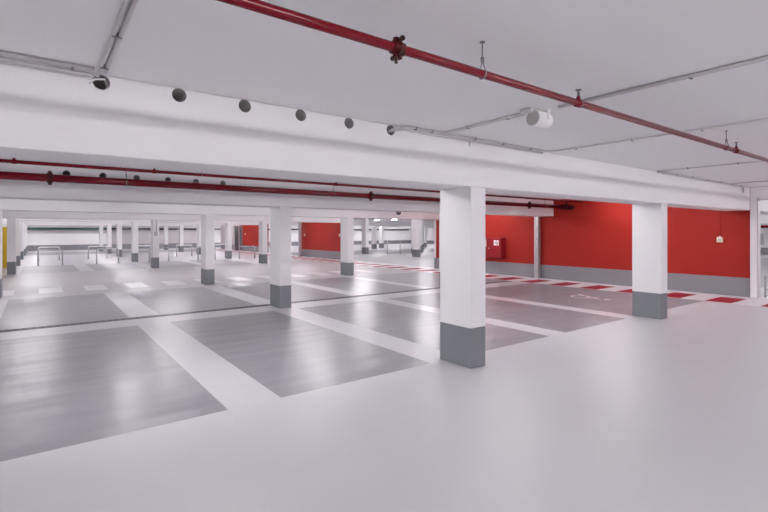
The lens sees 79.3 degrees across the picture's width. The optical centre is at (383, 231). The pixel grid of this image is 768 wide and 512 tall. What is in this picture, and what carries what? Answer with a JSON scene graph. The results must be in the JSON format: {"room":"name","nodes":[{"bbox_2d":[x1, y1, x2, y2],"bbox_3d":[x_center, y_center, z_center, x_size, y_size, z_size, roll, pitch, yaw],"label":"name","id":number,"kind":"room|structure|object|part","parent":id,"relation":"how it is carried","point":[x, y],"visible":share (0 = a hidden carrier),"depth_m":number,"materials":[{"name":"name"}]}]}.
{"room":"parking garage","nodes":[
{"label":"parking garage","id":0,"kind":"room"},
{"bbox_2d":[2,218,6,267],"bbox_3d":[-18.819,0.255,19.271,4.900,2.690,0.200,0,0,-37],"label":"wall","id":1,"kind":"structure","parent":0,"point":[4,220],"depth_m":20.60,"materials":[{"name":"yellow paint"}]},
{"bbox_2d":[27,225,410,250],"bbox_3d":[-17.655,0.255,48.718,54.000,2.690,0.200,0,0,-37],"label":"wall","id":2,"kind":"structure","parent":0,"point":[64,239],"depth_m":43.61,"materials":[{"name":"white paint"}]},
{"bbox_2d":[221,224,268,252],"bbox_3d":[-12.248,0.255,39.963,0.250,2.690,10.900,0,0,-37],"label":"wall","id":3,"kind":"structure","parent":0,"point":[251,238],"depth_m":38.38,"materials":[{"name":"red paint"}]},
{"bbox_2d":[302,222,340,259],"bbox_3d":[-3.902,0.255,28.785,0.250,2.690,5.800,0,0,-37],"label":"wall","id":4,"kind":"structure","parent":0,"point":[320,240],"depth_m":28.50,"materials":[{"name":"red paint"}]},
{"bbox_2d":[0,243,767,511],"bbox_3d":[-0.395,1.599,25.601,54.000,0.002,57.500,0,0,-37],"label":"floor","id":5,"kind":"structure","parent":0,"point":[578,402],"depth_m":4.48,"materials":[{"name":"white paint"}]},
{"bbox_2d":[0,210,1,298],"bbox_3d":[-9.444,0.535,11.244,0.260,2.130,0.520,0,0,-37],"label":"column","id":6,"kind":"structure","parent":5,"relation":"on","point":[0,210],"depth_m":11.11,"materials":[{"name":"grey paint"}]},
{"bbox_2d":[7,218,15,273],"bbox_3d":[-14.236,0.535,17.713,0.260,2.130,0.520,0,0,-37],"label":"column","id":7,"kind":"structure","parent":5,"relation":"on","point":[11,222],"depth_m":17.51,"materials":[{"name":"grey paint"}]},
{"bbox_2d":[16,221,19,265],"bbox_3d":[-17.437,0.535,22.000,0.260,2.130,0.520,0,0,-37],"label":"column","id":8,"kind":"structure","parent":5,"relation":"on","point":[17,222],"depth_m":21.82,"materials":[{"name":"grey paint"}]},
{"bbox_2d":[20,223,23,259],"bbox_3d":[-21.266,0.535,27.128,0.260,2.130,0.520,0,0,-37],"label":"column","id":9,"kind":"structure","parent":5,"relation":"on","point":[21,224],"depth_m":26.95,"materials":[{"name":"grey paint"}]},
{"bbox_2d":[24,224,25,255],"bbox_3d":[-24.436,0.535,31.375,0.260,2.130,0.520,0,0,-37],"label":"column","id":10,"kind":"structure","parent":5,"relation":"on","point":[24,224],"depth_m":31.26,"materials":[{"name":"grey paint"}]},
{"bbox_2d":[38,247,59,260],"bbox_3d":[-18.988,1.215,26.258,1.106,0.770,0.160,0,0,-37],"label":"barrier","id":11,"kind":"object","parent":5,"relation":"on","point":[38,247],"visible":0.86,"depth_m":26.35,"materials":[{"name":"silver metal"}]},
{"bbox_2d":[37,249,62,265],"bbox_3d":[-15.922,1.215,22.119,1.106,0.770,0.160,0,0,-37],"label":"barrier","id":12,"kind":"object","parent":5,"relation":"on","point":[44,249],"visible":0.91,"depth_m":22.03,"materials":[{"name":"silver metal"}]},
{"bbox_3d":[-15.922,0.882,22.119,1.004,0.103,0.060,0,0,-37],"label":"rail","id":13,"kind":"part","parent":12,"relation":"part of","materials":[{"name":"silver metal"}]},
{"bbox_2d":[88,246,107,258],"bbox_3d":[-17.096,1.215,27.670,1.106,0.770,0.160,0,0,-37],"label":"barrier","id":14,"kind":"object","parent":5,"relation":"on","point":[88,246],"visible":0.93,"depth_m":27.78,"materials":[{"name":"silver metal"}]},
{"bbox_2d":[99,226,102,250],"bbox_3d":[-23.689,0.535,38.797,0.260,2.130,0.520,0,0,-37],"label":"column","id":15,"kind":"structure","parent":5,"relation":"on","point":[100,227],"depth_m":38.59,"materials":[{"name":"grey paint"}]},
{"bbox_2d":[96,248,118,263],"bbox_3d":[-14.031,1.215,23.531,1.106,0.770,0.160,0,0,-37],"label":"barrier","id":16,"kind":"object","parent":5,"relation":"on","point":[99,248],"visible":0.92,"depth_m":23.46,"materials":[{"name":"silver metal"}]},
{"bbox_3d":[-14.031,0.882,23.531,1.004,0.103,0.060,0,0,-37],"label":"rail","id":17,"kind":"part","parent":16,"relation":"part of","materials":[{"name":"silver metal"}]},
{"bbox_2d":[107,225,111,253],"bbox_3d":[-20.398,0.535,34.390,0.260,2.130,0.520,0,0,-37],"label":"column","id":18,"kind":"structure","parent":5,"relation":"on","point":[109,227],"depth_m":34.17,"materials":[{"name":"grey paint"}]},
{"bbox_2d":[116,224,121,256],"bbox_3d":[-17.227,0.535,30.143,0.260,2.130,0.520,0,0,-37],"label":"column","id":19,"kind":"structure","parent":5,"relation":"on","point":[118,226],"depth_m":29.96,"materials":[{"name":"grey paint"}]},
{"bbox_2d":[131,222,137,261],"bbox_3d":[-13.438,0.535,24.985,0.260,2.130,0.520,0,0,-37],"label":"column","id":20,"kind":"structure","parent":5,"relation":"on","point":[134,225],"depth_m":24.80,"materials":[{"name":"grey paint"}]},
{"bbox_2d":[151,220,158,267],"bbox_3d":[-10.237,0.535,20.698,0.260,2.130,0.520,0,0,-37],"label":"column","id":21,"kind":"structure","parent":5,"relation":"on","point":[154,239],"depth_m":20.48,"materials":[{"name":"grey paint"}]},
{"bbox_2d":[149,247,168,261],"bbox_3d":[-12.116,1.215,24.961,1.106,0.770,0.160,0,0,-37],"label":"barrier","id":22,"kind":"object","parent":5,"relation":"on","point":[159,247],"visible":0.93,"depth_m":25.03,"materials":[{"name":"silver metal"}]},
{"bbox_2d":[164,226,167,249],"bbox_3d":[-19.666,0.535,41.800,0.260,2.130,0.520,0,0,-37],"label":"column","id":23,"kind":"structure","parent":5,"relation":"on","point":[165,227],"depth_m":41.61,"materials":[{"name":"grey paint"}]},
{"bbox_2d":[179,225,183,251],"bbox_3d":[-16.375,0.535,37.393,0.260,2.130,0.520,0,0,-37],"label":"column","id":24,"kind":"structure","parent":5,"relation":"on","point":[181,227],"depth_m":37.21,"materials":[{"name":"grey paint"}]},
{"bbox_2d":[175,244,191,256],"bbox_3d":[-13.186,1.215,30.590,1.106,0.770,0.160,0,0,-37],"label":"barrier","id":25,"kind":"object","parent":5,"relation":"on","point":[189,244],"visible":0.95,"depth_m":30.42,"materials":[{"name":"silver metal"}]},
{"bbox_2d":[197,225,200,254],"bbox_3d":[-13.205,0.535,33.147,0.260,2.130,0.520,0,0,-37],"label":"column","id":26,"kind":"structure","parent":5,"relation":"on","point":[198,226],"depth_m":32.94,"materials":[{"name":"grey paint"}]},
{"bbox_2d":[197,247,216,259],"bbox_3d":[-10.121,1.215,26.451,1.106,0.770,0.160,0,0,-37],"label":"barrier","id":27,"kind":"object","parent":5,"relation":"on","point":[198,247],"visible":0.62,"depth_m":26.16,"materials":[{"name":"silver metal"}]},
{"bbox_2d":[201,214,214,284],"bbox_3d":[-5.421,0.535,14.248,0.260,2.130,0.520,0,0,-37],"label":"column","id":28,"kind":"structure","parent":5,"relation":"on","point":[207,221],"depth_m":14.06,"materials":[{"name":"grey paint"}]},
{"bbox_2d":[225,223,231,258],"bbox_3d":[-9.408,0.535,27.994,0.260,2.130,0.520,0,0,-37],"label":"column","id":29,"kind":"structure","parent":5,"relation":"on","point":[228,226],"depth_m":27.82,"materials":[{"name":"grey paint"}]},
{"bbox_2d":[234,226,239,250],"bbox_3d":[-12.660,0.540,39.905,0.100,2.120,1.120,0,0,-37],"label":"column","id":30,"kind":"structure","parent":5,"relation":"on","point":[236,228],"depth_m":39.92,"materials":[{"name":"white paint"}]},
{"bbox_2d":[239,246,254,258],"bbox_3d":[-8.230,1.215,27.863,1.106,0.770,0.160,0,0,-37],"label":"barrier","id":31,"kind":"object","parent":5,"relation":"on","point":[239,246],"visible":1,"depth_m":27.81,"materials":[{"name":"silver metal"}]},
{"bbox_2d":[0,281,509,332],"bbox_3d":[-5.595,1.596,7.878,24.260,0.006,0.200,0,0,-37],"label":"floor drain","id":32,"kind":"object","parent":5,"relation":"on","point":[69,324],"visible":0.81,"depth_m":9.18,"materials":[{"name":"metal"}]},
{"bbox_2d":[259,222,266,263],"bbox_3d":[-6.191,0.535,23.719,0.260,2.130,0.520,0,0,-37],"label":"column","id":33,"kind":"structure","parent":5,"relation":"on","point":[262,225],"depth_m":23.53,"materials":[{"name":"grey paint"}]},
{"bbox_2d":[270,207,290,307],"bbox_3d":[-2.227,0.535,9.969,0.260,2.130,0.520,0,0,-37],"label":"column","id":34,"kind":"structure","parent":5,"relation":"on","point":[280,217],"depth_m":9.79,"materials":[{"name":"grey paint"}]},
{"bbox_2d":[298,222,301,256],"bbox_3d":[-5.493,0.256,30.256,0.240,2.689,0.240,0,0,-37],"label":"steel post","id":35,"kind":"object","parent":5,"relation":"on","point":[299,223],"visible":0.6,"depth_m":30.20,"materials":[{"name":"grey metal"}]},
{"bbox_2d":[341,218,353,275],"bbox_3d":[-1.375,0.535,17.269,0.260,2.130,0.520,0,0,-37],"label":"column","id":36,"kind":"structure","parent":5,"relation":"on","point":[347,224],"depth_m":17.10,"materials":[{"name":"grey paint"}]},
{"bbox_2d":[362,218,368,253],"bbox_3d":[-1.379,0.255,33.989,0.260,2.690,0.520,0,0,-37],"label":"column","id":37,"kind":"structure","parent":5,"relation":"on","point":[365,221],"depth_m":33.83,"materials":[{"name":"grey paint"}]},
{"bbox_2d":[371,226,376,248],"bbox_3d":[-0.937,0.535,43.928,0.260,2.130,0.520,0,0,-37],"label":"column","id":38,"kind":"structure","parent":5,"relation":"on","point":[373,228],"depth_m":43.78,"materials":[{"name":"grey paint"}]},
{"bbox_2d":[379,227,383,247],"bbox_3d":[-0.253,0.535,46.187,0.260,2.130,0.520,0,0,-37],"label":"column","id":39,"kind":"structure","parent":5,"relation":"on","point":[381,229],"depth_m":46.01,"materials":[{"name":"grey paint"}]},
{"bbox_2d":[411,219,411,253],"bbox_3d":[2.261,0.255,33.961,0.260,2.690,0.520,0,0,-37],"label":"column","id":40,"kind":"structure","parent":5,"relation":"on","point":[411,219],"depth_m":34.06,"materials":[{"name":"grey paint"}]},
{"bbox_2d":[412,219,419,256],"bbox_3d":[2.078,0.255,29.894,0.260,2.690,0.520,0,0,-37],"label":"column","id":41,"kind":"structure","parent":5,"relation":"on","point":[415,223],"depth_m":29.75,"materials":[{"name":"paint"}]},
{"bbox_2d":[420,220,421,251],"bbox_3d":[2.769,0.255,37.460,0.260,2.690,0.520,0,0,-37],"label":"column","id":42,"kind":"structure","parent":5,"relation":"on","point":[420,220],"depth_m":37.29,"materials":[{"name":"grey paint"}]},
{"bbox_2d":[422,220,423,248],"bbox_3d":[3.400,0.255,42.799,0.260,2.690,0.520,0,0,-37],"label":"column","id":43,"kind":"structure","parent":5,"relation":"on","point":[422,220],"depth_m":42.62,"materials":[{"name":"grey paint"}]},
{"bbox_2d":[424,227,426,246],"bbox_3d":[4.192,0.535,48.257,0.260,2.130,0.520,0,0,-37],"label":"column","id":44,"kind":"structure","parent":5,"relation":"on","point":[425,228],"depth_m":48.03,"materials":[{"name":"grey paint"}]},
{"bbox_2d":[439,213,439,287],"bbox_3d":[1.820,0.535,12.990,0.260,2.130,0.520,0,0,-37],"label":"column","id":45,"kind":"structure","parent":5,"relation":"on","point":[439,213],"depth_m":13.11,"materials":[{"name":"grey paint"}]},
{"bbox_2d":[440,187,484,368],"bbox_3d":[0.962,0.535,5.698,0.260,2.130,0.520,0,0,-37],"label":"column","id":46,"kind":"structure","parent":5,"relation":"on","point":[462,210],"depth_m":5.54,"materials":[{"name":"paint"}]},
{"bbox_2d":[534,216,539,278],"bbox_3d":[5.307,0.256,16.043,0.220,2.689,0.240,0,0,-37],"label":"steel post","id":47,"kind":"object","parent":5,"relation":"on","point":[536,219],"visible":0.75,"depth_m":15.99,"materials":[{"name":"grey metal"}]},
{"bbox_2d":[632,203,666,318],"bbox_3d":[5.013,0.535,8.747,0.260,2.130,0.520,0,0,-37],"label":"column","id":48,"kind":"structure","parent":5,"relation":"on","point":[649,221],"depth_m":8.63,"materials":[{"name":"grey paint"}]},
{"bbox_2d":[750,187,759,297],"bbox_3d":[9.106,0.255,11.363,0.270,2.690,0.135,0,0,-37],"label":"wall pier","id":49,"kind":"object","parent":5,"relation":"on","point":[753,191],"visible":0.86,"depth_m":11.30,"materials":[{"name":"white paint"}]},
{"bbox_2d":[760,234,763,244],"bbox_3d":[9.271,0.180,11.452,0.100,0.280,0.180,0,0,-37],"label":"control box","id":50,"kind":"object","parent":49,"relation":"attached to","point":[761,235],"visible":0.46,"depth_m":11.37,"materials":[{"name":"metal"}]},
{"bbox_2d":[764,276,767,297],"bbox_3d":[9.953,1.340,10.489,0.040,0.520,2.140,0,0,-37],"label":"gate","id":51,"kind":"object","parent":5,"relation":"on","point":[765,277],"visible":1,"depth_m":11.32,"materials":[{"name":"metal"}]},
{"bbox_2d":[0,0,767,220],"bbox_3d":[-0.395,-1.240,25.601,54.400,0.300,57.900,0,0,-37],"label":"ceiling","id":52,"kind":"structure","parent":0,"point":[595,47],"depth_m":2.94,"materials":[{"name":"paint"}]},
{"bbox_2d":[0,51,99,77],"bbox_3d":[-4.449,-1.067,1.226,6.336,0.046,0.110,0,0,-37],"label":"cable conduit","id":53,"kind":"object","parent":52,"relation":"attached to","point":[72,66],"visible":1,"depth_m":2.93,"materials":[{"name":"silver metal"}]},
{"bbox_2d":[98,0,138,73],"bbox_3d":[0.391,-1.074,0.055,0.060,0.032,7.620,0,0,-37],"label":"cable conduit","id":54,"kind":"object","parent":52,"relation":"attached to","point":[115,34],"visible":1,"depth_m":2.50,"materials":[{"name":"silver metal"}]},
{"bbox_2d":[16,218,297,223],"bbox_3d":[-11.659,-0.810,26.313,15.800,0.560,0.520,0,0,-37],"label":"ceiling beam","id":55,"kind":"structure","parent":52,"relation":"attached to","point":[17,219],"depth_m":24.43,"materials":[{"name":"white paint"}]},
{"bbox_2d":[2,211,340,222],"bbox_3d":[-12.665,-0.810,18.885,26.300,0.560,0.520,0,0,-37],"label":"ceiling beam","id":56,"kind":"structure","parent":52,"relation":"attached to","point":[5,214],"depth_m":20.07,"materials":[{"name":"white paint"}]},
{"bbox_2d":[24,223,401,226],"bbox_3d":[-7.561,-0.810,43.974,43.500,0.560,0.520,0,0,-37],"label":"ceiling beam","id":57,"kind":"structure","parent":52,"relation":"attached to","point":[24,223],"depth_m":34.82,"materials":[{"name":"white paint"}]},
{"bbox_2d":[27,225,408,229],"bbox_3d":[-13.669,-0.650,51.320,42.500,0.880,0.300,0,0,-37],"label":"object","id":58,"kind":"object","parent":52,"relation":"hanging from","point":[30,227],"visible":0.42,"depth_m":42.24,"materials":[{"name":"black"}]},
{"bbox_2d":[0,199,438,219],"bbox_3d":[3.249,-0.810,20.721,54.000,0.560,0.520,0,0,-37],"label":"ceiling beam","id":59,"kind":"structure","parent":52,"relation":"attached to","point":[5,204],"depth_m":13.52,"materials":[{"name":"white paint"}]},
{"bbox_2d":[20,220,433,226],"bbox_3d":[-4.390,-0.810,39.728,43.500,0.560,0.520,0,0,-37],"label":"ceiling beam","id":60,"kind":"structure","parent":52,"relation":"attached to","point":[356,222],"depth_m":37.35,"materials":[{"name":"white paint"}]},
{"bbox_2d":[26,224,433,227],"bbox_3d":[-10.852,-0.810,48.382,43.500,0.560,0.520,0,0,-37],"label":"ceiling beam","id":61,"kind":"structure","parent":52,"relation":"attached to","point":[26,224],"depth_m":40.40,"materials":[{"name":"white paint"}]},
{"bbox_2d":[0,162,553,216],"bbox_3d":[-4.823,-0.810,8.030,25.880,0.560,0.520,0,0,-37],"label":"ceiling beam","id":62,"kind":"structure","parent":52,"relation":"attached to","point":[9,189],"depth_m":8.87,"materials":[{"name":"white paint"}]},
{"bbox_2d":[0,166,574,209],"bbox_3d":[-4.185,-0.891,7.326,25.860,0.399,0.228,0,0,-37],"label":"pipe","id":63,"kind":"object","parent":52,"relation":"hanging from","point":[49,177],"visible":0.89,"depth_m":8.23,"materials":[{"name":"red metal"}]},
{"bbox_2d":[0,158,582,202],"bbox_3d":[-4.046,-0.987,6.589,25.200,0.207,0.064,0,0,-37],"label":"pipe","id":64,"kind":"object","parent":52,"relation":"hanging from","point":[12,161],"visible":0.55,"depth_m":7.54,"materials":[{"name":"red metal"}]},
{"bbox_2d":[0,57,749,210],"bbox_3d":[-1.598,-0.810,3.787,25.970,0.560,0.520,0,0,-37],"label":"ceiling beam","id":65,"kind":"structure","parent":52,"relation":"attached to","point":[46,114],"depth_m":3.95,"materials":[{"name":"white paint"}]},
{"bbox_2d":[89,78,108,88],"bbox_3d":[-1.996,-1.030,3.281,0.100,0.073,0.248,0,0,-9],"label":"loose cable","id":66,"kind":"object","parent":65,"relation":"attached to","point":[94,79],"visible":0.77,"depth_m":3.19,"materials":[{"name":"white plastic"}]},
{"bbox_2d":[216,0,767,161],"bbox_3d":[-0.258,-0.955,2.042,25.830,0.270,0.090,0,0,-37],"label":"pipe","id":67,"kind":"object","parent":52,"relation":"hanging from","point":[396,47],"visible":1,"depth_m":2.42,"materials":[{"name":"red metal"}]},
{"bbox_2d":[520,107,552,128],"bbox_3d":[1.372,-1.008,4.129,0.280,0.157,0.185,0,0,-37],"label":"loudspeaker","id":68,"kind":"object","parent":52,"relation":"attached to","point":[538,118],"visible":1,"depth_m":4.07,"materials":[{"name":"white plastic"}]},
{"bbox_2d":[526,110,538,124],"bbox_3d":[1.308,-1.003,4.072,0.004,0.132,0.132,0,0,-37],"label":"grille","id":69,"kind":"object","parent":68,"relation":"attached to","point":[532,118],"depth_m":4.06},
{"bbox_2d":[389,118,767,153],"bbox_3d":[2.724,-1.050,3.435,2.786,0.080,5.245,0,0,-37],"label":"cable conduit","id":70,"kind":"object","parent":52,"relation":"attached to","point":[430,132],"visible":1,"depth_m":5.22,"materials":[{"name":"silver metal"}]},
{"bbox_2d":[443,55,767,133],"bbox_3d":[2.397,-1.075,2.814,0.101,0.030,5.642,0,0,-38],"label":"cable conduit","id":71,"kind":"object","parent":52,"relation":"attached to","point":[764,58],"visible":0.93,"depth_m":3.40,"materials":[{"name":"silver metal"}]},
{"bbox_2d":[656,161,767,187],"bbox_3d":[8.542,-1.071,7.439,5.030,0.038,5.700,0,0,-37],"label":"cable conduit","id":72,"kind":"object","parent":52,"relation":"attached to","point":[659,171],"visible":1,"depth_m":8.77,"materials":[{"name":"silver metal"}]},
{"bbox_2d":[760,200,767,213],"bbox_3d":[20.157,-0.810,20.030,27.730,0.560,0.520,0,0,-37],"label":"ceiling beam","id":73,"kind":"structure","parent":52,"relation":"attached to","point":[763,203],"depth_m":12.03,"materials":[{"name":"white paint"}]},
{"bbox_2d":[760,214,767,223],"bbox_3d":[16.968,-0.810,24.300,27.730,0.560,0.520,0,0,-37],"label":"ceiling beam","id":74,"kind":"structure","parent":52,"relation":"attached to","point":[763,218],"depth_m":29.17,"materials":[{"name":"white paint"}]},
{"bbox_2d":[427,224,767,253],"bbox_3d":[21.320,0.255,41.814,0.200,2.690,57.500,0,0,-37],"label":"wall","id":75,"kind":"structure","parent":0,"point":[430,231],"depth_m":33.52,"materials":[{"name":"white paint"}]},
{"bbox_2d":[434,187,767,296],"bbox_3d":[9.192,0.255,11.244,0.255,2.690,23.020,0,0,-37],"label":"wall","id":76,"kind":"structure","parent":0,"point":[590,242],"depth_m":14.01,"materials":[{"name":"red paint"}]},
{"bbox_2d":[485,238,505,257],"bbox_3d":[4.013,0.595,17.704,0.325,0.750,1.350,0,0,-37],"label":"cabinet","id":77,"kind":"object","parent":76,"relation":"attached to","point":[494,247],"visible":0.64,"depth_m":17.28,"materials":[{"name":"metal"}]},
{"bbox_3d":[3.713,0.595,17.892,0.019,0.720,0.660,0,0,-37],"label":"door","id":78,"kind":"part","parent":77,"relation":"part of","materials":[{"name":"red metal"}]},
{"bbox_3d":[4.112,0.595,17.357,0.019,0.720,0.645,0,0,-37],"label":"door","id":79,"kind":"part","parent":77,"relation":"part of","materials":[{"name":"red metal"}]},
{"bbox_2d":[717,212,722,241],"bbox_3d":[8.568,-0.128,11.826,0.059,0.785,0.130,0,0,-37],"label":"wall socket","id":80,"kind":"object","parent":76,"relation":"attached to","point":[719,239],"visible":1,"depth_m":11.84,"materials":[{"name":"beige plastic"}]},
{"bbox_2d":[757,198,767,297],"bbox_3d":[9.750,0.385,10.280,0.045,2.430,2.368,0,0,-37],"label":"door frame","id":81,"kind":"structure","parent":76,"relation":"attached to","point":[758,199],"depth_m":11.22,"materials":[{"name":"grey metal"}]}
]}

